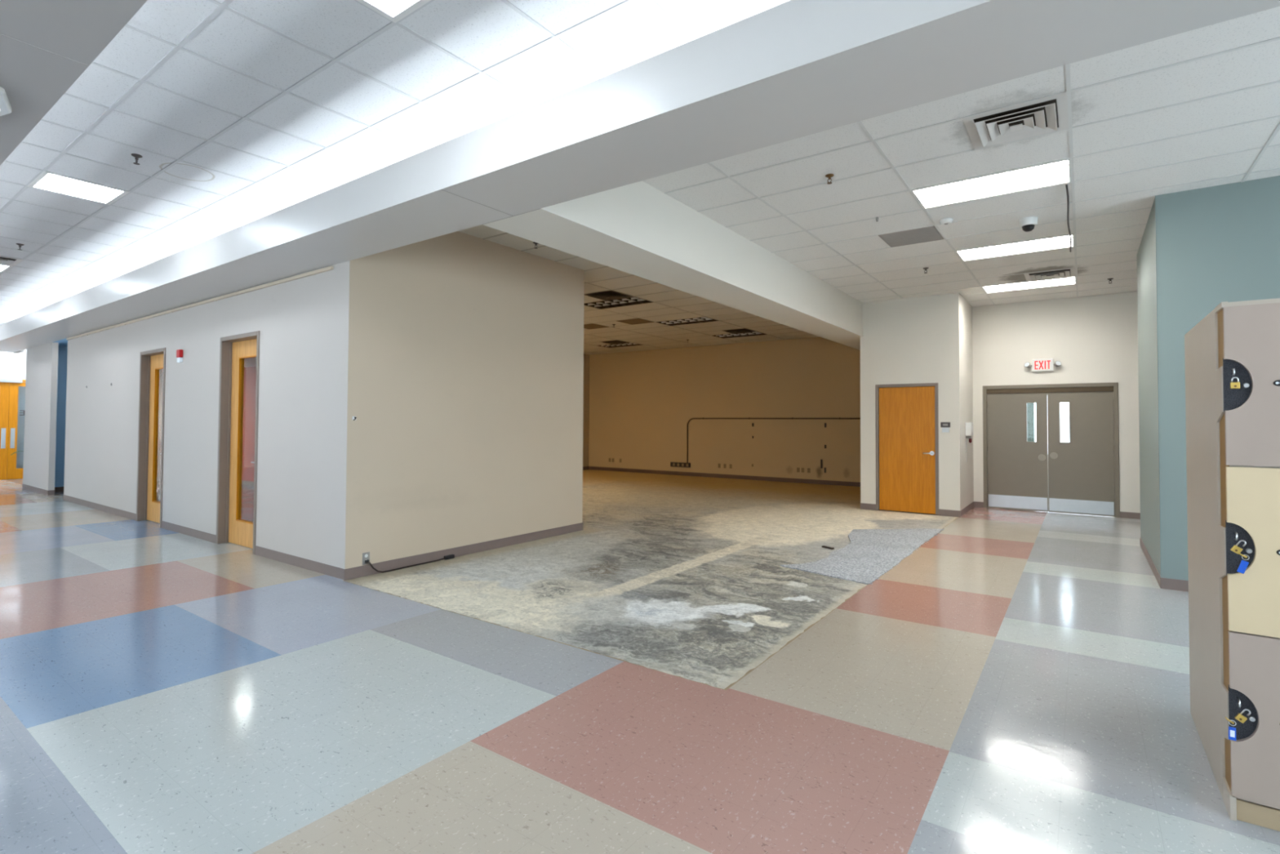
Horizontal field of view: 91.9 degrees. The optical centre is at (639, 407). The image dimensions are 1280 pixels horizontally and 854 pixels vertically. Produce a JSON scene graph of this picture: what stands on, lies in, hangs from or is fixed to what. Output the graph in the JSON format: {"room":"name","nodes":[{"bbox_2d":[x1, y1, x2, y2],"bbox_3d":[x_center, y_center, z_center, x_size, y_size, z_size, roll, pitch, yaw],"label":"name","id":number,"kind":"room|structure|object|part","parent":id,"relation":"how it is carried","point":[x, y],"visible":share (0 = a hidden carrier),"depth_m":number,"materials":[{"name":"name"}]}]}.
{"room":"school corridor","nodes":[
{"label":"school corridor","id":0,"kind":"room"},
{"bbox_2d":[0,349,26,379],"bbox_3d":[-15.976,-0.104,12.517,3.150,3.645,8.950,-1,-2,36],"label":"wall","id":1,"kind":"structure","parent":0,"point":[12,366],"depth_m":15.45,"materials":[{"name":"white paint"}]},
{"bbox_2d":[0,378,26,479],"bbox_3d":[-15.720,0.536,15.392,0.190,2.500,1.830,-1,-2,36],"label":"door","id":2,"kind":"structure","parent":1,"relation":"in","point":[9,388],"depth_m":15.39,"materials":[{"name":"brown wood"}]},
{"bbox_3d":[-15.741,0.754,15.301,0.007,0.500,0.080,-1,-2,36],"label":"pull plate","id":3,"kind":"part","parent":2,"relation":"part of","materials":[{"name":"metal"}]},
{"bbox_3d":[-15.965,0.554,15.035,0.045,2.434,0.861,-1,-2,36],"label":"panel","id":4,"kind":"part","parent":2,"relation":"part of","materials":[{"name":"brown wood"}]},
{"bbox_3d":[-15.646,0.758,15.434,0.007,0.500,0.080,-1,-2,36],"label":"pull plate","id":5,"kind":"part","parent":2,"relation":"part of","materials":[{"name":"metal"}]},
{"bbox_3d":[-15.462,0.573,15.738,0.045,2.434,0.861,-1,-2,36],"label":"panel","id":6,"kind":"part","parent":2,"relation":"part of","materials":[{"name":"brown wood"}]},
{"bbox_2d":[16,386,25,468],"bbox_3d":[-15.986,0.189,15.592,0.050,3.200,2.830,-1,-2,36],"label":"wall","id":7,"kind":"structure","parent":0,"point":[21,394],"depth_m":15.80,"materials":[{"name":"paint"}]},
{"bbox_2d":[156,368,163,480],"bbox_3d":[-12.181,0.417,14.891,0.150,2.750,2.850,-1,-2,36],"label":"wall","id":8,"kind":"structure","parent":0,"point":[161,371],"depth_m":15.25,"materials":[{"name":"paint"}]},
{"bbox_2d":[241,365,256,481],"bbox_3d":[-6.205,0.387,12.335,12.745,2.750,0.050,-1,-2,36],"label":"wall","id":9,"kind":"structure","parent":0,"point":[250,372],"depth_m":14.36,"materials":[{"name":"paint"}]},
{"bbox_2d":[241,480,253,485],"bbox_3d":[-6.187,1.713,12.253,12.645,0.106,0.006,-1,-2,36],"label":"baseboard","id":10,"kind":"structure","parent":9,"relation":"attached to","point":[243,482],"depth_m":14.31,"materials":[{"name":"plastic"}]},
{"bbox_2d":[53,231,584,568],"bbox_3d":[-7.126,-0.093,11.116,13.115,3.645,3.425,-1,-2,36],"label":"wall","id":11,"kind":"structure","parent":0,"point":[465,367],"depth_m":7.03,"materials":[{"name":"paint"}]},
{"bbox_2d":[54,486,63,492],"bbox_3d":[-11.377,1.690,12.325,1.820,0.106,0.330,-1,-2,36],"label":"baseboard","id":12,"kind":"structure","parent":11,"relation":"attached to","point":[58,488],"depth_m":12.88,"materials":[{"name":"black rubber"}]},
{"bbox_2d":[136,347,165,527],"bbox_3d":[-7.038,0.421,9.026,1.020,2.520,0.174,-1,-2,36],"label":"door","id":13,"kind":"structure","parent":11,"relation":"in","point":[148,508],"depth_m":9.23,"materials":[{"name":"paint"}]},
{"bbox_3d":[-7.010,0.445,9.065,0.912,2.458,0.044,-1,-2,36],"label":"panel","id":14,"kind":"part","parent":13,"relation":"part of","materials":[{"name":"brown wood"}]},
{"bbox_2d":[176,349,182,362],"bbox_3d":[-6.202,-0.697,8.337,0.110,0.170,0.045,-1,-2,36],"label":"fire alarm","id":15,"kind":"object","parent":11,"relation":"attached to","point":[179,352],"visible":1,"depth_m":8.31,"materials":[{"name":"red plastic"}]},
{"bbox_2d":[66,266,333,340],"bbox_3d":[-6.909,-1.329,8.867,9.530,0.044,0.034,-1,-2,36],"label":"rail","id":16,"kind":"object","parent":11,"relation":"attached to","point":[331,268],"visible":1,"depth_m":7.63,"materials":[{"name":"paint"}]},
{"bbox_2d":[62,494,345,580],"bbox_3d":[-6.793,1.629,8.722,9.831,0.106,0.006,-1,-2,36],"label":"baseboard","id":17,"kind":"structure","parent":11,"relation":"attached to","point":[338,572],"depth_m":6.94,"materials":[{"name":"plastic"}]},
{"bbox_2d":[216,330,259,554],"bbox_3d":[-4.694,0.394,7.348,1.045,2.520,0.174,-1,-2,36],"label":"door","id":18,"kind":"structure","parent":11,"relation":"in","point":[233,349],"depth_m":7.56,"materials":[{"name":"paint"}]},
{"bbox_3d":[-4.666,0.418,7.388,0.937,2.458,0.044,-1,-2,36],"label":"panel","id":19,"kind":"part","parent":18,"relation":"part of","materials":[{"name":"brown wood"}]},
{"bbox_2d":[362,551,369,564],"bbox_3d":[-2.672,1.469,6.038,0.008,0.116,0.074,-1,-2,36],"label":"wall outlet","id":20,"kind":"object","parent":11,"relation":"attached to","point":[366,556],"visible":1,"depth_m":6.03,"materials":[{"name":"grey plastic"}]},
{"bbox_2d":[345,522,582,580],"bbox_3d":[-2.731,1.630,7.928,2.301,0.106,3.431,-1,-2,36],"label":"baseboard","id":21,"kind":"structure","parent":11,"relation":"attached to","point":[366,570],"depth_m":6.94,"materials":[{"name":"plastic"}]},
{"bbox_2d":[161,356,971,369],"bbox_3d":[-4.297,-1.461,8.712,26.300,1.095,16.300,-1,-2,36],"label":"door frame","id":22,"kind":"structure","parent":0,"point":[251,362],"depth_m":13.25,"materials":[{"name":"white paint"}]},
{"bbox_2d":[0,0,147,165],"bbox_3d":[-7.072,-1.759,4.839,26.300,0.605,1.960,-1,-2,36],"label":"ceiling","id":23,"kind":"structure","parent":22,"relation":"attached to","point":[33,79],"depth_m":2.55,"materials":[{"name":"grey paint"}]},
{"bbox_2d":[0,86,11,115],"bbox_3d":[-3.365,-1.463,2.694,0.894,0.050,0.894,-1,-2,36],"label":"drum ceiling light","id":24,"kind":"object","parent":23,"relation":"attached to","point":[5,106],"visible":1,"depth_m":2.97,"materials":[{"name":"white plastic"}]},
{"bbox_2d":[0,0,1279,352],"bbox_3d":[-4.591,-1.701,6.843,24.600,0.605,0.642,-1,-2,36],"label":"ceiling beam","id":25,"kind":"structure","parent":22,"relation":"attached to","point":[792,69],"depth_m":3.21,"materials":[{"name":"paint"}]},
{"bbox_2d":[0,478,1279,853],"bbox_3d":[-4.454,1.696,8.871,26.800,0.013,16.512,-1,-2,36],"label":"floor","id":26,"kind":"structure","parent":0,"point":[1019,682],"depth_m":3.15,"materials":[{"name":"tile"}]},
{"bbox_2d":[13,342,58,490],"bbox_3d":[-13.038,-0.072,13.289,3.330,3.645,0.115,-1,-2,36],"label":"wall pier","id":27,"kind":"object","parent":26,"relation":"on","point":[42,361],"visible":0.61,"depth_m":12.71,"materials":[{"name":"paint"}]},
{"bbox_2d":[22,483,54,495],"bbox_3d":[-12.563,1.697,12.910,2.162,0.106,0.101,-1,-2,36],"label":"baseboard","id":28,"kind":"object","parent":27,"relation":"attached to","point":[50,492],"visible":1,"depth_m":12.65,"materials":[{"name":"plastic"}]},
{"bbox_2d":[1184,297,1279,831],"bbox_3d":[2.700,0.590,2.729,0.318,1.985,1.102,-1,-2,36],"label":"locker","id":29,"kind":"object","parent":26,"relation":"on","point":[1233,435],"visible":0.99,"depth_m":2.37,"materials":[{"name":"beige metal"}]},
{"bbox_2d":[1230,377,1239,388],"bbox_3d":[2.284,-0.096,2.376,0.027,0.046,0.013,-1,-2,36],"label":"padlock","id":30,"kind":"object","parent":29,"relation":"hanging from","point":[1233,384],"visible":1,"depth_m":2.37,"materials":[{"name":"gold metal"}]},
{"bbox_3d":[2.314,-0.089,2.393,0.086,0.212,0.004,-1,-2,36],"label":"cutout plate","id":31,"kind":"part","parent":29,"relation":"part of","materials":[{"name":"black plastic"}]},
{"bbox_2d":[1230,539,1246,554],"bbox_3d":[2.282,0.530,2.360,0.045,0.055,0.013,-1,-2,36],"label":"padlock","id":32,"kind":"object","parent":29,"relation":"hanging from","point":[1235,548],"visible":1,"depth_m":2.36,"materials":[{"name":"gold metal"}]},
{"bbox_2d":[1236,551,1249,573],"bbox_3d":[2.289,0.589,2.349,0.036,0.082,0.009,-1,-2,36],"label":"tag","id":33,"kind":"object","parent":32,"relation":"hanging from","point":[1242,566],"visible":1,"depth_m":2.35,"materials":[{"name":"plastic"}]},
{"bbox_3d":[2.311,0.542,2.378,0.086,0.212,0.004,-1,-2,36],"label":"cutout plate","id":34,"kind":"part","parent":29,"relation":"part of","materials":[{"name":"black plastic"}]},
{"bbox_2d":[1234,708,1250,723],"bbox_3d":[2.283,1.165,2.343,0.045,0.055,0.013,-1,-2,36],"label":"padlock","id":35,"kind":"object","parent":29,"relation":"hanging from","point":[1239,716],"visible":1,"depth_m":2.34,"materials":[{"name":"gold metal"}]},
{"bbox_2d":[1225,716,1236,740],"bbox_3d":[2.252,1.222,2.359,0.032,0.083,0.009,-1,-2,36],"label":"tag","id":36,"kind":"object","parent":35,"relation":"hanging from","point":[1232,731],"visible":1,"depth_m":2.35,"materials":[{"name":"plastic"}]},
{"bbox_3d":[2.308,1.175,2.364,0.086,0.212,0.004,-1,-2,36],"label":"cutout plate","id":37,"kind":"part","parent":29,"relation":"part of","materials":[{"name":"black plastic"}]},
{"bbox_3d":[2.399,-0.086,2.317,0.309,0.614,0.019,-1,-2,36],"label":"door","id":38,"kind":"part","parent":29,"relation":"part of","materials":[{"name":"beige metal"}]},
{"bbox_3d":[2.396,0.540,2.303,0.309,0.628,0.019,-1,-2,36],"label":"door","id":39,"kind":"part","parent":29,"relation":"part of","materials":[{"name":"beige metal"}]},
{"bbox_3d":[2.393,1.172,2.288,0.309,0.623,0.019,-1,-2,36],"label":"door","id":40,"kind":"part","parent":29,"relation":"part of","materials":[{"name":"grey metal"}]},
{"bbox_3d":[2.396,1.533,2.285,0.314,0.076,0.010,-1,-2,36],"label":"kick plate","id":41,"kind":"part","parent":29,"relation":"part of","materials":[{"name":"beige metal"}]},
{"bbox_3d":[2.388,-0.093,2.311,0.033,0.024,0.004,-1,-2,36],"label":"number plate","id":42,"kind":"part","parent":29,"relation":"part of","materials":[{"name":"black plastic"}]},
{"bbox_2d":[0,0,1279,355],"bbox_3d":[-2.542,-1.891,11.171,26.300,0.007,15.222,-1,-2,36],"label":"ceiling","id":43,"kind":"structure","parent":0,"point":[237,113],"depth_m":4.79,"materials":[{"name":"tile"}]},
{"bbox_2d":[0,265,13,271],"bbox_3d":[-9.173,-2.032,8.584,0.610,0.106,0.590,-1,-2,36],"label":"ceiling light","id":44,"kind":"object","parent":43,"relation":"attached to","point":[2,268],"visible":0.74,"depth_m":8.76,"materials":[{"name":"white plastic"}]},
{"bbox_2d":[0,265,8,271],"bbox_3d":[-9.173,-1.991,8.583,0.540,0.012,0.520,-1,-2,36],"label":"diffuser","id":45,"kind":"object","parent":44,"relation":"attached to","point":[2,268],"depth_m":8.78,"materials":[{"name":"white plastic"}]},
{"bbox_2d":[0,256,23,266],"bbox_3d":[-8.673,-1.976,8.224,0.600,0.046,0.600,-1,-2,36],"label":"ceiling vent","id":46,"kind":"object","parent":43,"relation":"in","point":[6,261],"visible":1,"depth_m":8.34,"materials":[{"name":"white metal"}]},
{"bbox_2d":[16,243,24,250],"bbox_3d":[-7.581,-1.966,7.568,0.072,0.070,0.071,-1,-2,36],"label":"sprinkler head","id":47,"kind":"object","parent":43,"relation":"attached to","point":[20,245],"visible":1,"depth_m":7.56},
{"bbox_2d":[26,171,129,204],"bbox_3d":[-5.205,-2.079,5.744,0.610,0.106,0.590,-1,-2,36],"label":"ceiling light","id":48,"kind":"object","parent":43,"relation":"attached to","point":[46,181],"visible":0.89,"depth_m":5.73,"materials":[{"name":"white plastic"}]},
{"bbox_2d":[131,153,142,164],"bbox_3d":[-4.075,-2.008,5.010,0.072,0.070,0.071,-1,-2,36],"label":"sprinkler head","id":49,"kind":"object","parent":43,"relation":"attached to","point":[135,156],"visible":1,"depth_m":5.00},
{"bbox_2d":[355,0,431,22],"bbox_3d":[-1.236,-2.125,2.904,0.610,0.106,0.590,-1,-2,36],"label":"ceiling light","id":50,"kind":"object","parent":43,"relation":"attached to","point":[394,11],"visible":1,"depth_m":3.19,"materials":[{"name":"white plastic"}]},
{"bbox_2d":[366,0,417,16],"bbox_3d":[-1.236,-2.084,2.903,0.540,0.012,0.520,-1,-2,36],"label":"diffuser","id":51,"kind":"object","parent":50,"relation":"attached to","point":[387,7],"depth_m":3.19,"materials":[{"name":"white plastic"}]},
{"bbox_2d":[533,241,538,248],"bbox_3d":[-1.243,-1.939,7.394,0.072,0.070,0.071,-1,-2,36],"label":"sprinkler head","id":52,"kind":"object","parent":43,"relation":"attached to","point":[534,242],"visible":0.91,"depth_m":7.38},
{"bbox_2d":[583,323,608,328],"bbox_3d":[-1.097,-1.818,13.853,0.583,0.010,0.583,-1,-2,36],"label":"panel","id":53,"kind":"object","parent":43,"relation":"attached to","point":[592,326],"visible":0.78,"depth_m":13.87,"materials":[{"name":"brown"}]},
{"bbox_2d":[584,290,631,300],"bbox_3d":[-0.541,-1.885,10.445,0.600,0.046,0.600,-1,-2,36],"label":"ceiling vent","id":54,"kind":"object","parent":43,"relation":"in","point":[607,295],"visible":0.99,"depth_m":10.42,"materials":[{"name":"black metal"}]},
{"bbox_3d":[-0.541,-1.901,10.445,0.600,0.014,0.600,-1,-2,36],"label":"frame","id":55,"kind":"part","parent":54,"relation":"part of","materials":[{"name":"beige metal"}]},
{"bbox_2d":[600,340,630,344],"bbox_3d":[-0.669,-1.744,16.536,0.600,0.046,0.600,-1,-2,36],"label":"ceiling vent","id":56,"kind":"object","parent":43,"relation":"in","point":[611,342],"visible":1,"depth_m":16.48,"materials":[{"name":"black metal"}]},
{"bbox_2d":[583,296,652,309],"bbox_3d":[-0.424,-1.931,11.125,1.220,0.105,0.610,-1,-2,36],"label":"ceiling light","id":57,"kind":"object","parent":43,"relation":"attached to","point":[633,300],"visible":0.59,"depth_m":11.20,"materials":[{"name":"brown metal"}]},
{"bbox_2d":[596,342,644,347],"bbox_3d":[-0.560,-1.790,17.222,1.220,0.105,0.610,-1,-2,36],"label":"ceiling light","id":58,"kind":"object","parent":43,"relation":"attached to","point":[627,344],"visible":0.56,"depth_m":17.34,"materials":[{"name":"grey metal"}]},
{"bbox_2d":[616,318,653,324],"bbox_3d":[-0.105,-1.829,13.143,0.583,0.010,0.583,-1,-2,36],"label":"panel","id":59,"kind":"object","parent":43,"relation":"attached to","point":[636,321],"visible":1,"depth_m":13.09,"materials":[{"name":"brown"}]},
{"bbox_2d":[483,181,862,350],"bbox_3d":[2.491,-1.605,9.483,0.635,0.605,11.893,-1,-2,36],"label":"ceiling beam","id":60,"kind":"structure","parent":43,"relation":"attached to","point":[637,228],"depth_m":6.26,"materials":[{"name":"paint"}]},
{"bbox_2d":[656,316,718,325],"bbox_3d":[0.997,-1.878,13.108,1.220,0.105,0.610,-1,-2,36],"label":"ceiling light","id":61,"kind":"object","parent":43,"relation":"attached to","point":[703,319],"visible":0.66,"depth_m":13.19,"materials":[{"name":"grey metal"}]},
{"bbox_2d":[723,328,755,333],"bbox_3d":[2.299,-1.779,14.412,0.600,0.046,0.600,-1,-2,36],"label":"ceiling vent","id":62,"kind":"object","parent":43,"relation":"in","point":[742,330],"visible":1,"depth_m":14.39,"materials":[{"name":"black metal"}]},
{"bbox_2d":[712,331,766,337],"bbox_3d":[2.417,-1.825,15.092,1.220,0.105,0.610,-1,-2,36],"label":"ceiling light","id":63,"kind":"object","parent":43,"relation":"attached to","point":[753,333],"visible":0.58,"depth_m":15.18,"materials":[{"name":"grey metal"}]},
{"bbox_2d":[825,173,834,184],"bbox_3d":[1.637,-1.972,5.345,0.072,0.070,0.071,-1,-2,36],"label":"sprinkler head","id":64,"kind":"object","parent":43,"relation":"attached to","point":[828,175],"visible":1,"depth_m":5.33},
{"bbox_2d":[878,226,943,247],"bbox_3d":[3.109,-1.954,7.094,0.583,0.010,0.583,-1,-2,36],"label":"panel","id":65,"kind":"object","parent":43,"relation":"attached to","point":[931,233],"visible":1,"depth_m":7.07,"materials":[{"name":"grey metal"}]},
{"bbox_2d":[938,217,953,225],"bbox_3d":[3.215,-1.950,6.498,0.132,0.046,0.132,-1,-2,36],"label":"smoke detector","id":66,"kind":"object","parent":43,"relation":"attached to","point":[944,221],"visible":1,"depth_m":6.46,"materials":[{"name":"white plastic"}]},
{"bbox_2d":[910,158,1072,209],"bbox_3d":[3.152,-2.042,5.579,1.217,0.105,0.610,-1,-2,36],"label":"ceiling light","id":67,"kind":"object","parent":43,"relation":"attached to","point":[1039,176],"visible":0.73,"depth_m":5.62,"materials":[{"name":"white plastic"}]},
{"bbox_2d":[955,234,1075,262],"bbox_3d":[4.572,-1.989,7.562,1.217,0.105,0.610,-1,-2,36],"label":"ceiling light","id":68,"kind":"object","parent":43,"relation":"attached to","point":[1063,242],"visible":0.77,"depth_m":7.63,"materials":[{"name":"white plastic"}]},
{"bbox_2d":[962,92,1068,149],"bbox_3d":[2.676,-2.009,4.399,0.600,0.046,0.600,-1,-2,36],"label":"ceiling vent","id":69,"kind":"object","parent":43,"relation":"in","point":[1046,115],"visible":1,"depth_m":4.36,"materials":[{"name":"white metal"}]},
{"bbox_2d":[1018,216,1038,231],"bbox_3d":[4.053,-1.904,6.459,0.172,0.132,0.172,-1,-2,36],"label":"dome camera","id":70,"kind":"object","parent":43,"relation":"attached to","point":[1027,224],"visible":1,"depth_m":6.41,"materials":[{"name":"white plastic"}]},
{"bbox_2d":[981,276,1076,293],"bbox_3d":[5.992,-1.936,9.545,1.217,0.105,0.610,-1,-2,36],"label":"ceiling light","id":71,"kind":"object","parent":43,"relation":"attached to","point":[1073,280],"visible":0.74,"depth_m":9.62,"materials":[{"name":"white plastic"}]},
{"bbox_2d":[1023,267,1075,281],"bbox_3d":[5.865,-1.890,8.854,0.600,0.046,0.600,-1,-2,36],"label":"ceiling vent","id":72,"kind":"object","parent":43,"relation":"in","point":[1066,273],"visible":1,"depth_m":8.82,"materials":[{"name":"white metal"}]},
{"bbox_2d":[1065,182,1071,252],"bbox_3d":[4.541,-1.928,6.549,0.028,0.066,2.651,-1,-2,36],"label":"cable","id":73,"kind":"object","parent":43,"relation":"attached to","point":[1066,184],"visible":1,"depth_m":6.10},
{"bbox_2d":[344,469,957,688],"bbox_3d":[-0.580,1.780,11.634,11.222,0.001,12.024,-1,-2,36],"label":"floor","id":74,"kind":"structure","parent":0,"point":[684,576],"depth_m":6.11,"materials":[{"name":"concrete"}]},
{"bbox_2d":[364,554,454,573],"bbox_3d":[-2.357,1.570,6.423,0.054,0.156,1.032,-1,-2,36],"label":"power cord","id":75,"kind":"object","parent":74,"relation":"on","point":[451,556],"visible":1,"depth_m":6.44,"materials":[{"name":"black plastic"}]},
{"bbox_2d":[343,516,958,689],"bbox_3d":[1.174,1.699,7.930,4.057,0.001,8.040,-1,-2,36],"label":"edging","id":76,"kind":"object","parent":74,"relation":"on","point":[858,590],"visible":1,"depth_m":4.25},
{"bbox_2d":[822,545,834,549],"bbox_3d":[2.271,1.687,7.476,0.040,0.020,0.160,1,-2,-31],"label":"scrap","id":77,"kind":"object","parent":74,"relation":"on","point":[823,546],"visible":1,"depth_m":7.46,"materials":[{"name":"rubber"}]},
{"bbox_2d":[780,528,943,584],"bbox_3d":[2.828,1.696,7.594,1.048,0.012,3.768,-1,-2,36],"label":"floor patch","id":78,"kind":"object","parent":74,"relation":"on","point":[869,553],"visible":1,"depth_m":7.06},
{"bbox_2d":[582,337,860,482],"bbox_3d":[-0.206,-0.003,13.568,9.714,3.645,8.620,-1,-2,36],"label":"wall","id":79,"kind":"structure","parent":0,"point":[638,406],"depth_m":16.77,"materials":[{"name":"beige paint"}]},
{"bbox_2d":[582,466,860,486],"bbox_3d":[-0.197,1.770,13.422,9.564,0.106,8.470,-1,-2,36],"label":"baseboard","id":80,"kind":"structure","parent":79,"relation":"attached to","point":[607,468],"depth_m":16.71,"materials":[{"name":"brown rubber"}]},
{"bbox_2d":[670,417,860,467],"bbox_3d":[3.501,0.954,15.968,6.410,1.410,0.063,-1,-2,36],"label":"conduit","id":81,"kind":"object","parent":79,"relation":"attached to","point":[686,464],"visible":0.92,"depth_m":17.45,"materials":[{"name":"brown metal"}]},
{"bbox_2d":[820,459,822,468],"bbox_3d":[4.483,1.383,15.280,0.045,0.220,0.020,-1,-2,36],"label":"wall bracket","id":82,"kind":"object","parent":79,"relation":"attached to","point":[821,460],"visible":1,"depth_m":15.27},
{"bbox_2d":[860,501,973,516],"bbox_3d":[5.664,1.766,12.040,1.590,0.106,3.884,-1,-2,36],"label":"baseboard","id":83,"kind":"structure","parent":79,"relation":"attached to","point":[863,505],"depth_m":10.25,"materials":[{"name":"plastic"}]},
{"bbox_2d":[860,292,973,511],"bbox_3d":[5.676,-0.008,12.086,1.578,3.645,3.884,-1,-2,36],"label":"wall","id":84,"kind":"structure","parent":0,"point":[920,340],"depth_m":10.48,"materials":[{"name":"paint"}]},
{"bbox_2d":[875,382,938,515],"bbox_3d":[4.548,0.683,10.544,1.002,2.180,0.225,-1,-2,36],"label":"door","id":85,"kind":"structure","parent":84,"relation":"in","point":[907,415],"depth_m":10.50,"materials":[{"name":"wood"}]},
{"bbox_3d":[4.792,0.753,10.275,0.162,0.072,0.073,-1,-2,36],"label":"handle","id":86,"kind":"part","parent":85,"relation":"part of","materials":[{"name":"metal"}]},
{"bbox_2d":[940,422,950,432],"bbox_3d":[5.012,0.320,10.154,0.143,0.168,0.016,-1,-2,36],"label":"door sign","id":87,"kind":"object","parent":84,"relation":"attached to","point":[942,424],"visible":1,"depth_m":10.15,"materials":[{"name":"grey plastic"}]},
{"bbox_3d":[5.013,0.279,10.156,0.143,0.085,0.014,-1,-2,36],"label":"name plate","id":88,"kind":"part","parent":87,"relation":"part of","materials":[{"name":"grey plastic"}]},
{"bbox_3d":[5.015,0.364,10.155,0.110,0.080,0.010,-1,-2,36],"label":"plate","id":89,"kind":"part","parent":87,"relation":"part of","materials":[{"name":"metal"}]},
{"bbox_2d":[964,422,973,462],"bbox_3d":[5.622,0.589,10.562,0.095,0.680,0.220,-1,-2,36],"label":"wall dispenser","id":90,"kind":"object","parent":84,"relation":"attached to","point":[969,425],"visible":1,"depth_m":10.49,"materials":[{"name":"white plastic"}]},
{"bbox_2d":[972,291,1140,512],"bbox_3d":[8.636,-0.053,9.514,6.228,3.645,0.150,-1,-2,36],"label":"wall","id":91,"kind":"structure","parent":0,"point":[1094,339],"depth_m":10.45,"materials":[{"name":"paint"}]},
{"bbox_2d":[1024,358,1061,371],"bbox_3d":[6.899,-0.734,10.607,0.535,0.210,0.125,-1,-2,36],"label":"exit sign","id":92,"kind":"object","parent":91,"relation":"attached to","point":[1046,364],"visible":1,"depth_m":10.61,"materials":[{"name":"white plastic"}]},
{"bbox_2d":[982,382,1119,517],"bbox_3d":[7.014,0.693,10.648,1.938,2.190,0.162,-1,-2,36],"label":"door","id":93,"kind":"structure","parent":91,"relation":"in","point":[1080,475],"depth_m":10.56,"materials":[{"name":"metal"}]},
{"bbox_3d":[6.630,0.768,10.888,0.906,2.039,0.045,-1,-2,36],"label":"panel","id":94,"kind":"part","parent":93,"relation":"part of","materials":[{"name":"metal"}]},
{"bbox_3d":[6.612,1.653,10.848,0.882,0.215,0.003,-1,-2,36],"label":"kick plate","id":95,"kind":"part","parent":93,"relation":"part of","materials":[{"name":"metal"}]},
{"bbox_2d":[1026,402,1035,441],"bbox_3d":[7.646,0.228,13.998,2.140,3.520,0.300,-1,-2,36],"label":"window","id":96,"kind":"structure","parent":93,"relation":"in","point":[1030,406],"depth_m":13.29,"materials":[{"name":"glass"}]},
{"bbox_3d":[6.801,0.251,10.749,0.171,0.711,0.006,-1,-2,36],"label":"window trim","id":97,"kind":"part","parent":93,"relation":"part of","materials":[{"name":"metal"}]},
{"bbox_3d":[6.917,0.857,10.652,0.110,0.110,0.002,-1,-2,36],"label":"plate","id":98,"kind":"part","parent":93,"relation":"part of","materials":[{"name":"metal"}]},
{"bbox_3d":[7.055,0.816,10.554,0.110,0.110,0.002,-1,-2,36],"label":"plate","id":99,"kind":"part","parent":93,"relation":"part of","materials":[{"name":"metal"}]},
{"bbox_3d":[7.186,0.247,10.473,0.166,0.711,0.006,-1,-2,36],"label":"window trim","id":100,"kind":"part","parent":93,"relation":"part of","materials":[{"name":"glass"}]},
{"bbox_3d":[7.368,0.759,10.360,0.902,2.039,0.045,-1,-2,36],"label":"panel","id":101,"kind":"part","parent":93,"relation":"part of","materials":[{"name":"metal"}]},
{"bbox_3d":[7.350,1.644,10.320,0.878,0.215,0.003,-1,-2,36],"label":"kick plate","id":102,"kind":"part","parent":93,"relation":"part of","materials":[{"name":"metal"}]},
{"bbox_2d":[973,501,1140,519],"bbox_3d":[8.584,1.720,9.408,6.222,0.106,0.006,-1,-2,36],"label":"baseboard","id":103,"kind":"structure","parent":91,"relation":"attached to","point":[976,504],"depth_m":9.95,"materials":[{"name":"plastic"}]},
{"bbox_2d":[1137,175,1279,580],"bbox_3d":[7.172,-0.152,5.582,4.029,3.645,2.497,-1,-2,36],"label":"wall","id":104,"kind":"structure","parent":0,"point":[1215,245],"depth_m":5.66,"materials":[{"name":"paint"}]},
{"bbox_2d":[1155,195,1161,577],"bbox_3d":[4.809,-0.210,5.742,0.005,3.545,0.004,-1,-2,36],"label":"bead","id":105,"kind":"object","parent":104,"relation":"attached to","point":[1155,196],"visible":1,"depth_m":5.74,"materials":[{"name":"teal paint"}]},
{"bbox_2d":[1140,537,1188,591],"bbox_3d":[7.159,1.623,5.540,4.035,0.106,2.503,-1,-2,36],"label":"baseboard","id":106,"kind":"structure","parent":104,"relation":"attached to","point":[1164,583],"depth_m":5.68,"materials":[{"name":"plastic"}]}
]}

